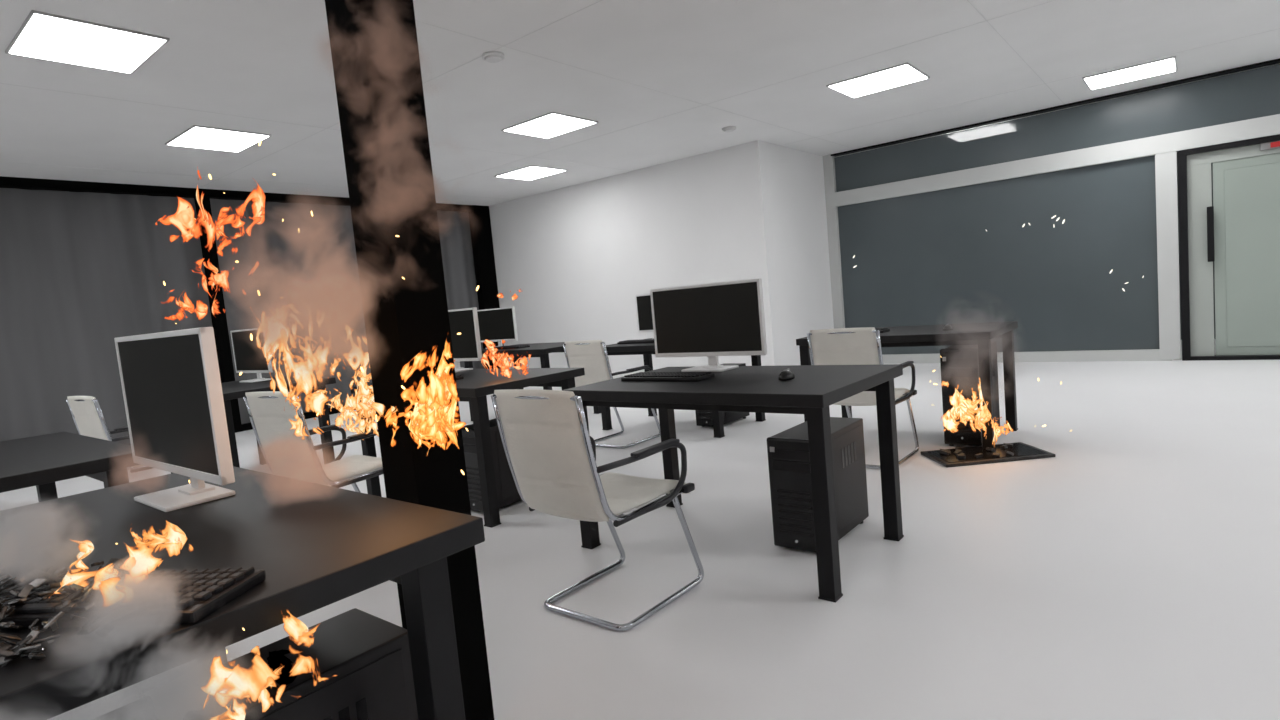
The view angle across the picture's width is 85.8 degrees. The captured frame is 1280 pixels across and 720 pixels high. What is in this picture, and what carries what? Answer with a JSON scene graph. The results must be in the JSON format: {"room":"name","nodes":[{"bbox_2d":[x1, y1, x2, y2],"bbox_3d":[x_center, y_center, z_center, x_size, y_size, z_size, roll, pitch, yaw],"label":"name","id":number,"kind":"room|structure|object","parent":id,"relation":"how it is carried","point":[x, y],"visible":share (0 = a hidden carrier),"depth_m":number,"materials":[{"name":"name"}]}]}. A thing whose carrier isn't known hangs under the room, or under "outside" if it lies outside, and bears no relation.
{"room":"fire-damaged room","nodes":[
{"label":"fire-damaged room","id":0,"kind":"room"},
{"bbox_2d":[26,189,304,203],"bbox_3d":[-6.370,-0.343,7.072,0.200,2.920,12.400,-1,6,39],"label":"wall","id":1,"kind":"structure","parent":0,"point":[26,189],"depth_m":8.15,"materials":[{"name":"black paint"}]},
{"bbox_2d":[489,140,781,378],"bbox_3d":[-0.479,-1.128,10.014,5.330,2.920,0.200,-1,6,39],"label":"wall","id":2,"kind":"structure","parent":0,"point":[579,256],"depth_m":9.54,"materials":[{"name":"white paint"}]},
{"bbox_2d":[0,339,1279,719],"bbox_3d":[0.357,0.808,4.254,14.650,0.100,17.000,-1,6,39],"label":"floor","id":3,"kind":"structure","parent":0,"point":[1131,571],"depth_m":2.68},
{"bbox_2d":[0,432,139,501],"bbox_3d":[-2.535,0.770,2.665,1.300,0.765,0.840,-1,6,39],"label":"office desk","id":4,"kind":"object","parent":3,"relation":"on","point":[40,461],"visible":0.41,"depth_m":2.50,"materials":[{"name":"black laminate"}]},
{"bbox_2d":[66,396,151,472],"bbox_3d":[-3.173,0.615,4.447,0.516,0.875,0.632,-2,6,34],"label":"office chair","id":5,"kind":"object","parent":3,"relation":"on","point":[86,412],"visible":0.3,"depth_m":4.17,"materials":[{"name":"silver metal"}]},
{"bbox_2d":[0,466,484,719],"bbox_3d":[-1.032,0.742,1.438,1.300,0.765,0.840,-1,6,39],"label":"office desk","id":6,"kind":"object","parent":3,"relation":"on","point":[317,546],"visible":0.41,"depth_m":1.25,"materials":[{"name":"black laminate"}]},
{"bbox_2d":[0,558,159,667],"bbox_3d":[-0.916,0.362,1.015,0.464,0.055,0.367,-3,5,22],"label":"debris","id":7,"kind":"object","parent":6,"relation":"on","point":[30,575],"visible":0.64,"depth_m":0.97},
{"bbox_2d":[0,567,265,628],"bbox_3d":[-0.821,0.358,1.042,0.450,0.026,0.150,-4,5,8],"label":"keyboard","id":8,"kind":"object","parent":6,"relation":"on","point":[181,596],"visible":0.59,"depth_m":0.99,"materials":[{"name":"black plastic"}]},
{"bbox_2d":[49,521,192,608],"bbox_3d":[-0.765,0.293,1.016,0.234,0.113,0.187,-2,6,32],"label":"fire","id":9,"kind":"object","parent":8,"relation":"on","point":[141,562],"visible":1,"depth_m":1.01,"materials":[{"name":"orange"}]},
{"bbox_2d":[114,327,235,511],"bbox_3d":[-1.145,0.138,1.687,0.620,0.411,0.150,-1,6,39],"label":"monitor","id":10,"kind":"object","parent":6,"relation":"on","point":[171,381],"visible":1,"depth_m":1.63,"materials":[{"name":"white plastic"}]},
{"bbox_2d":[115,139,478,652],"bbox_3d":[-0.665,-0.025,1.466,0.642,0.880,1.102,-8,6,-29],"label":"embers","id":11,"kind":"object","parent":6,"relation":"on","point":[260,140],"visible":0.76,"depth_m":1.58},
{"bbox_2d":[163,250,258,320],"bbox_3d":[-1.095,-0.186,1.706,0.254,0.203,0.354,-5,5,1],"label":"fire","id":12,"kind":"object","parent":11,"relation":"on","point":[221,279],"visible":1,"depth_m":1.72,"materials":[{"name":"orange"}]},
{"bbox_2d":[155,167,265,255],"bbox_3d":[-1.032,-0.361,1.650,0.291,0.261,0.169,-7,5,-17],"label":"fire","id":13,"kind":"object","parent":12,"relation":"on","point":[183,219],"visible":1,"depth_m":1.67,"materials":[{"name":"orange"}]},
{"bbox_2d":[250,297,369,407],"bbox_3d":[-0.881,-0.042,1.869,0.223,0.400,0.346,-1,6,39],"label":"fire","id":14,"kind":"object","parent":11,"relation":"on","point":[276,332],"visible":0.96,"depth_m":1.83,"materials":[{"name":"orange"}]},
{"bbox_2d":[289,388,397,439],"bbox_3d":[-0.724,0.127,1.652,0.423,0.155,0.156,0,7,45],"label":"fire","id":15,"kind":"object","parent":11,"relation":"on","point":[315,401],"visible":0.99,"depth_m":1.74,"materials":[{"name":"orange"}]},
{"bbox_2d":[384,338,465,454],"bbox_3d":[-0.515,0.071,1.645,0.223,0.337,0.239,-7,5,-19],"label":"fire","id":16,"kind":"object","parent":11,"relation":"on","point":[432,416],"visible":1,"depth_m":1.61,"materials":[{"name":"orange"}]},
{"bbox_2d":[0,176,503,444],"bbox_3d":[-6.122,-0.347,6.861,0.150,2.900,11.915,-1,6,39],"label":"window frame","id":17,"kind":"structure","parent":3,"relation":"on","point":[479,216],"depth_m":8.26,"materials":[{"name":"black paint"}]},
{"bbox_2d":[0,188,212,444],"bbox_3d":[-5.778,-0.427,7.464,0.092,2.730,2.008,-1,6,39],"label":"curtain","id":18,"kind":"object","parent":17,"relation":"attached to","point":[84,276],"depth_m":7.28,"materials":[{"name":"grey fabric"}]},
{"bbox_2d":[210,199,370,407],"bbox_3d":[-4.494,-0.680,9.043,0.092,2.727,1.764,-1,6,39],"label":"curtain","id":19,"kind":"object","parent":17,"relation":"attached to","point":[307,264],"depth_m":9.07,"materials":[{"name":"grey fabric"}]},
{"bbox_2d":[171,377,335,473],"bbox_3d":[-3.112,0.576,5.505,1.300,0.765,0.840,-1,6,39],"label":"office desk","id":20,"kind":"object","parent":3,"relation":"on","point":[234,389],"visible":0.21,"depth_m":5.31,"materials":[{"name":"black laminate"}]},
{"bbox_2d":[230,328,272,382],"bbox_3d":[-3.231,-0.040,5.738,0.660,0.437,0.160,-1,6,39],"label":"monitor","id":21,"kind":"object","parent":20,"relation":"on","point":[248,358],"visible":0.87,"depth_m":5.73,"materials":[{"name":"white plastic"}]},
{"bbox_2d":[92,608,417,719],"bbox_3d":[-0.716,0.853,1.347,0.242,0.504,0.532,-1,6,39],"label":"computer tower","id":22,"kind":"object","parent":3,"relation":"on","point":[369,656],"visible":0.87,"depth_m":1.36,"materials":[{"name":"black plastic"}]},
{"bbox_2d":[201,610,336,719],"bbox_3d":[-0.525,0.418,0.937,0.252,0.153,0.198,-1,6,39],"label":"fire","id":23,"kind":"object","parent":22,"relation":"on","point":[225,684],"visible":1,"depth_m":0.91,"materials":[{"name":"orange"}]},
{"bbox_2d":[243,391,382,492],"bbox_3d":[-1.556,0.547,3.550,0.516,0.875,0.632,-2,6,32],"label":"office chair","id":24,"kind":"object","parent":3,"relation":"on","point":[285,454],"visible":0.73,"depth_m":3.33,"materials":[{"name":"silver metal"}]},
{"bbox_2d":[327,370,378,439],"bbox_3d":[-1.376,0.195,3.404,0.393,0.470,0.466,-7,5,-24],"label":"fire","id":25,"kind":"object","parent":24,"relation":"on","point":[364,391],"visible":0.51,"depth_m":3.44,"materials":[{"name":"orange"}]},
{"bbox_2d":[325,0,493,719],"bbox_3d":[-0.645,-0.401,1.805,0.155,2.900,0.155,-1,6,39],"label":"column","id":26,"kind":"structure","parent":3,"relation":"on","point":[374,43],"depth_m":1.76,"materials":[{"name":"black paint"}]},
{"bbox_2d":[351,368,584,527],"bbox_3d":[-1.078,0.488,4.409,1.300,0.765,0.840,-1,6,39],"label":"office desk","id":27,"kind":"object","parent":3,"relation":"on","point":[476,384],"visible":0.42,"depth_m":3.80,"materials":[{"name":"black laminate"}]},
{"bbox_2d":[455,375,463,379],"bbox_3d":[-1.307,0.117,4.328,0.450,0.026,0.150,-1,6,39],"label":"keyboard","id":28,"kind":"object","parent":27,"relation":"on","point":[458,377],"visible":0.04,"depth_m":4.23,"materials":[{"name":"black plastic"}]},
{"bbox_2d":[448,307,481,372],"bbox_3d":[-1.353,-0.136,4.910,0.660,0.437,0.160,-1,6,39],"label":"monitor","id":29,"kind":"object","parent":27,"relation":"on","point":[466,346],"visible":0.52,"depth_m":4.77,"materials":[{"name":"white plastic"}]},
{"bbox_2d":[481,339,530,377],"bbox_3d":[-0.798,-0.030,4.006,0.324,0.320,0.280,-4,5,8],"label":"fire","id":30,"kind":"object","parent":27,"relation":"on","point":[502,361],"visible":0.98,"depth_m":4.05,"materials":[{"name":"orange"}]},
{"bbox_2d":[497,289,520,299],"bbox_3d":[-0.857,-0.443,4.558,0.207,0.116,0.081,-4,5,9],"label":"fire","id":31,"kind":"object","parent":27,"relation":"on","point":[514,297],"visible":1,"depth_m":4.52,"materials":[{"name":"orange"}]},
{"bbox_2d":[461,419,521,511],"bbox_3d":[-0.821,0.615,4.199,0.242,0.504,0.532,-1,6,39],"label":"computer tower","id":32,"kind":"object","parent":3,"relation":"on","point":[507,492],"visible":0.38,"depth_m":4.01,"materials":[{"name":"black plastic"}]},
{"bbox_2d":[464,342,600,420],"bbox_3d":[-1.143,0.233,7.421,1.300,0.765,0.840,-1,6,39],"label":"office desk","id":33,"kind":"object","parent":3,"relation":"on","point":[542,350],"visible":0.29,"depth_m":6.95,"materials":[{"name":"black laminate"}]},
{"bbox_2d":[477,307,517,348],"bbox_3d":[-1.592,-0.351,7.628,0.660,0.437,0.160,-1,6,39],"label":"monitor","id":34,"kind":"object","parent":33,"relation":"on","point":[497,324],"visible":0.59,"depth_m":7.58,"materials":[{"name":"white plastic"}]},
{"bbox_2d":[494,345,529,348],"bbox_3d":[-1.377,-0.137,7.332,0.450,0.026,0.150,-1,6,39],"label":"keyboard","id":35,"kind":"object","parent":33,"relation":"on","point":[509,346],"visible":1,"depth_m":7.24,"materials":[{"name":"black plastic"}]},
{"bbox_2d":[491,389,703,630],"bbox_3d":[-0.141,0.499,2.639,0.516,0.875,0.632,-1,6,39],"label":"office chair","id":36,"kind":"object","parent":3,"relation":"on","point":[550,451],"visible":1,"depth_m":2.45,"materials":[{"name":"silver metal"}]},
{"bbox_2d":[563,340,660,448],"bbox_3d":[-0.216,0.245,5.646,0.516,0.875,0.632,-1,6,39],"label":"office chair","id":37,"kind":"object","parent":3,"relation":"on","point":[590,355],"visible":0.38,"depth_m":5.42,"materials":[{"name":"silver metal"}]},
{"bbox_2d":[601,338,765,437],"bbox_3d":[0.368,0.204,6.188,1.300,0.765,0.840,-1,6,39],"label":"office desk","id":38,"kind":"object","parent":3,"relation":"on","point":[645,349],"visible":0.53,"depth_m":6.03,"materials":[{"name":"black laminate"}]},
{"bbox_2d":[617,339,654,343],"bbox_3d":[0.010,-0.169,6.264,0.450,0.026,0.150,-1,6,39],"label":"keyboard","id":39,"kind":"object","parent":38,"relation":"on","point":[640,340],"visible":0.86,"depth_m":6.23,"materials":[{"name":"black plastic"}]},
{"bbox_2d":[635,294,653,338],"bbox_3d":[0.238,-0.419,6.518,0.660,0.437,0.160,-1,6,39],"label":"monitor","id":40,"kind":"object","parent":38,"relation":"on","point":[643,302],"visible":0.3,"depth_m":6.65,"materials":[{"name":"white plastic"}]},
{"bbox_2d":[695,363,749,426],"bbox_3d":[0.723,0.309,6.129,0.242,0.504,0.532,-1,6,39],"label":"computer tower","id":41,"kind":"object","parent":3,"relation":"on","point":[703,418],"visible":0.29,"depth_m":5.99,"materials":[{"name":"black plastic"}]},
{"bbox_2d":[562,364,903,602],"bbox_3d":[0.432,0.459,3.176,1.300,0.765,0.840,-1,6,39],"label":"office desk","id":42,"kind":"object","parent":3,"relation":"on","point":[758,389],"visible":0.77,"depth_m":2.86,"materials":[{"name":"black laminate"}]},
{"bbox_2d":[621,372,714,381],"bbox_3d":[0.127,0.079,3.286,0.450,0.026,0.150,-1,6,39],"label":"keyboard","id":43,"kind":"object","parent":42,"relation":"on","point":[641,376],"visible":1,"depth_m":3.22,"materials":[{"name":"black plastic"}]},
{"bbox_2d":[650,278,766,371],"bbox_3d":[0.339,-0.166,3.503,0.660,0.437,0.160,-1,6,39],"label":"monitor","id":44,"kind":"object","parent":42,"relation":"on","point":[712,320],"visible":1,"depth_m":3.47,"materials":[{"name":"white plastic"}]},
{"bbox_2d":[778,368,794,380],"bbox_3d":[0.619,0.059,2.909,0.064,0.041,0.112,-3,6,28],"label":"computer mouse","id":45,"kind":"object","parent":42,"relation":"on","point":[785,375],"visible":1,"depth_m":2.87,"materials":[{"name":"black plastic"}]},
{"bbox_2d":[767,417,868,551],"bbox_3d":[0.825,0.556,3.164,0.242,0.504,0.532,-1,6,39],"label":"computer tower","id":46,"kind":"object","parent":3,"relation":"on","point":[787,450],"visible":0.84,"depth_m":3.02,"materials":[{"name":"black plastic"}]},
{"bbox_2d":[807,327,918,468],"bbox_3d":[1.427,0.209,4.369,0.516,0.875,0.632,-1,6,39],"label":"office chair","id":47,"kind":"object","parent":3,"relation":"on","point":[838,346],"visible":0.48,"depth_m":4.15,"materials":[{"name":"silver metal"}]},
{"bbox_2d":[796,321,1017,448],"bbox_3d":[1.944,0.165,5.004,1.300,0.765,0.840,-1,6,39],"label":"office desk","id":48,"kind":"object","parent":3,"relation":"on","point":[980,334],"visible":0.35,"depth_m":4.61,"materials":[{"name":"black laminate"}]},
{"bbox_2d":[875,328,889,332],"bbox_3d":[1.598,-0.210,5.095,0.450,0.026,0.150,-1,6,39],"label":"keyboard","id":49,"kind":"object","parent":48,"relation":"on","point":[881,330],"visible":0.17,"depth_m":4.94,"materials":[{"name":"black plastic"}]},
{"bbox_2d":[943,324,952,330],"bbox_3d":[2.082,-0.224,4.661,0.064,0.041,0.112,-3,6,28],"label":"computer mouse","id":50,"kind":"object","parent":48,"relation":"on","point":[946,327],"visible":1,"depth_m":4.62,"materials":[{"name":"black plastic"}]},
{"bbox_2d":[940,341,999,445],"bbox_3d":[2.243,0.222,4.672,0.242,0.655,0.532,-1,6,39],"label":"computer tower","id":51,"kind":"object","parent":3,"relation":"on","point":[959,364],"visible":0.59,"depth_m":4.48,"materials":[{"name":"black plastic"}]},
{"bbox_2d":[920,442,1054,466],"bbox_3d":[2.143,0.571,4.277,0.660,0.048,0.360,-5,5,-1],"label":"floor mat","id":52,"kind":"object","parent":3,"relation":"on","point":[957,456],"visible":1,"depth_m":4.21,"materials":[{"name":"black plastic"}]},
{"bbox_2d":[941,377,1012,447],"bbox_3d":[2.119,0.290,4.333,0.490,0.539,0.360,-1,6,39],"label":"fire","id":53,"kind":"object","parent":52,"relation":"on","point":[964,410],"visible":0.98,"depth_m":4.30,"materials":[{"name":"orange"}]},
{"bbox_2d":[823,114,1279,363],"bbox_3d":[5.981,-1.445,6.984,8.520,2.900,0.112,-1,6,39],"label":"frame","id":54,"kind":"object","parent":3,"relation":"on","point":[1165,147],"visible":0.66,"depth_m":7.56,"materials":[{"name":"white paint"}]},
{"bbox_2d":[838,155,1159,354],"bbox_3d":[4.193,-1.115,8.517,3.560,2.100,0.012,-1,6,39],"label":"pane","id":55,"kind":"object","parent":54,"relation":"attached to","point":[927,258],"visible":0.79,"depth_m":8.21,"materials":[{"name":"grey glass"}]},
{"bbox_2d":[834,64,1279,191],"bbox_3d":[5.936,-2.610,6.860,8.400,0.480,0.012,-1,6,39],"label":"pane","id":56,"kind":"object","parent":54,"relation":"attached to","point":[1255,93],"visible":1,"depth_m":7.71,"materials":[{"name":"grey glass"}]},
{"bbox_2d":[1178,134,1279,360],"bbox_3d":[6.420,-1.099,6.682,1.860,2.188,0.134,-1,6,39],"label":"frame","id":57,"kind":"object","parent":3,"relation":"on","point":[1182,154],"visible":1,"depth_m":7.15,"materials":[{"name":"black paint"}]},
{"bbox_2d":[1187,144,1279,355],"bbox_3d":[6.404,-1.089,6.679,1.710,2.110,0.122,-1,6,39],"label":"door","id":58,"kind":"structure","parent":57,"relation":"attached to","point":[1199,182],"depth_m":7.15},
{"bbox_2d":[1212,153,1279,355],"bbox_3d":[6.508,-1.041,6.654,1.480,1.980,0.052,-1,6,39],"label":"leaf","id":59,"kind":"object","parent":58,"relation":"attached to","point":[1246,191],"visible":0.97,"depth_m":6.94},
{"bbox_2d":[1260,140,1279,150],"bbox_3d":[6.181,-2.091,6.674,0.260,0.075,0.038,-1,6,39],"label":"sign","id":60,"kind":"object","parent":57,"relation":"attached to","point":[1274,144],"visible":1,"depth_m":6.70,"materials":[{"name":"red plastic"}]},
{"bbox_2d":[0,0,1279,205],"bbox_3d":[-0.455,-2.001,3.167,13.650,0.010,13.800,-1,6,39],"label":"ceiling","id":61,"kind":"structure","parent":0,"point":[661,81],"depth_m":5.42,"materials":[{"name":"paint"}]},
{"bbox_2d":[5,10,169,73],"bbox_3d":[-3.190,-1.814,3.979,0.712,0.016,0.612,-1,6,39],"label":"ceiling light","id":62,"kind":"object","parent":61,"relation":"in","point":[44,37],"depth_m":3.93,"materials":[{"name":"white plastic"}]},
{"bbox_2d":[165,125,271,151],"bbox_3d":[-3.733,-1.949,6.101,0.712,0.016,0.612,-1,6,39],"label":"ceiling light","id":63,"kind":"object","parent":61,"relation":"in","point":[205,138],"depth_m":6.05,"materials":[{"name":"white plastic"}]},
{"bbox_2d":[482,51,503,62],"bbox_3d":[-1.002,-2.064,4.705,0.150,0.034,0.150,-1,6,39],"label":"smoke detector","id":64,"kind":"object","parent":61,"relation":"attached to","point":[490,56],"visible":1,"depth_m":4.67,"materials":[{"name":"white plastic"}]},
{"bbox_2d":[495,165,566,179],"bbox_3d":[-1.399,-2.397,8.845,0.712,0.016,0.612,-1,6,39],"label":"ceiling light","id":65,"kind":"object","parent":61,"relation":"in","point":[530,173],"depth_m":8.79,"materials":[{"name":"white plastic"}]},
{"bbox_2d":[501,112,597,138],"bbox_3d":[-0.868,-2.254,6.644,0.712,0.016,0.612,-1,6,39],"label":"ceiling light","id":66,"kind":"object","parent":61,"relation":"in","point":[551,125],"depth_m":6.60,"materials":[{"name":"white plastic"}]},
{"bbox_2d":[722,126,735,131],"bbox_3d":[0.956,-2.474,7.399,0.150,0.034,0.150,-1,6,39],"label":"smoke detector","id":67,"kind":"object","parent":61,"relation":"attached to","point":[729,128],"visible":1,"depth_m":7.36,"materials":[{"name":"white plastic"}]},
{"bbox_2d":[826,62,929,97],"bbox_3d":[2.122,-2.478,6.138,0.712,0.016,0.612,-1,6,39],"label":"ceiling light","id":68,"kind":"object","parent":61,"relation":"in","point":[905,74],"depth_m":6.09,"materials":[{"name":"white plastic"}]},
{"bbox_2d":[1082,56,1177,89],"bbox_3d":[4.729,-2.757,6.650,0.712,0.016,0.612,-1,6,39],"label":"ceiling light","id":69,"kind":"object","parent":61,"relation":"in","point":[1165,66],"depth_m":6.60,"materials":[{"name":"white plastic"}]},
{"bbox_2d":[766,142,833,365],"bbox_3d":[2.150,-1.292,9.182,0.200,2.920,1.850,-1,6,39],"label":"wall","id":70,"kind":"structure","parent":0,"point":[796,177],"depth_m":8.91,"materials":[{"name":"white paint"}]},
{"bbox_2d":[831,58,1279,156],"bbox_3d":[5.900,-2.870,6.822,8.400,0.022,0.118,-1,6,39],"label":"trim","id":71,"kind":"structure","parent":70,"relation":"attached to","point":[1276,61],"depth_m":7.65,"materials":[{"name":"black paint"}]},
{"bbox_2d":[853,215,1143,291],"bbox_3d":[4.103,-1.169,8.291,3.154,0.911,0.091,-1,6,38],"label":"sparks","id":72,"kind":"object","parent":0,"point":[1055,215],"visible":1,"depth_m":7.79},
{"bbox_2d":[837,63,1279,156],"bbox_3d":[0.089,-2.179,3.995,14.650,0.100,17.000,-1,6,39],"label":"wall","id":73,"kind":"structure","parent":0,"point":[1278,63],"depth_m":7.84,"materials":[{"name":"paint"}]},
{"bbox_2d":[1177,152,1214,339],"bbox_3d":[7.173,-1.712,8.829,10.000,2.900,0.100,-1,6,39],"label":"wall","id":74,"kind":"structure","parent":0,"point":[1177,152],"depth_m":8.86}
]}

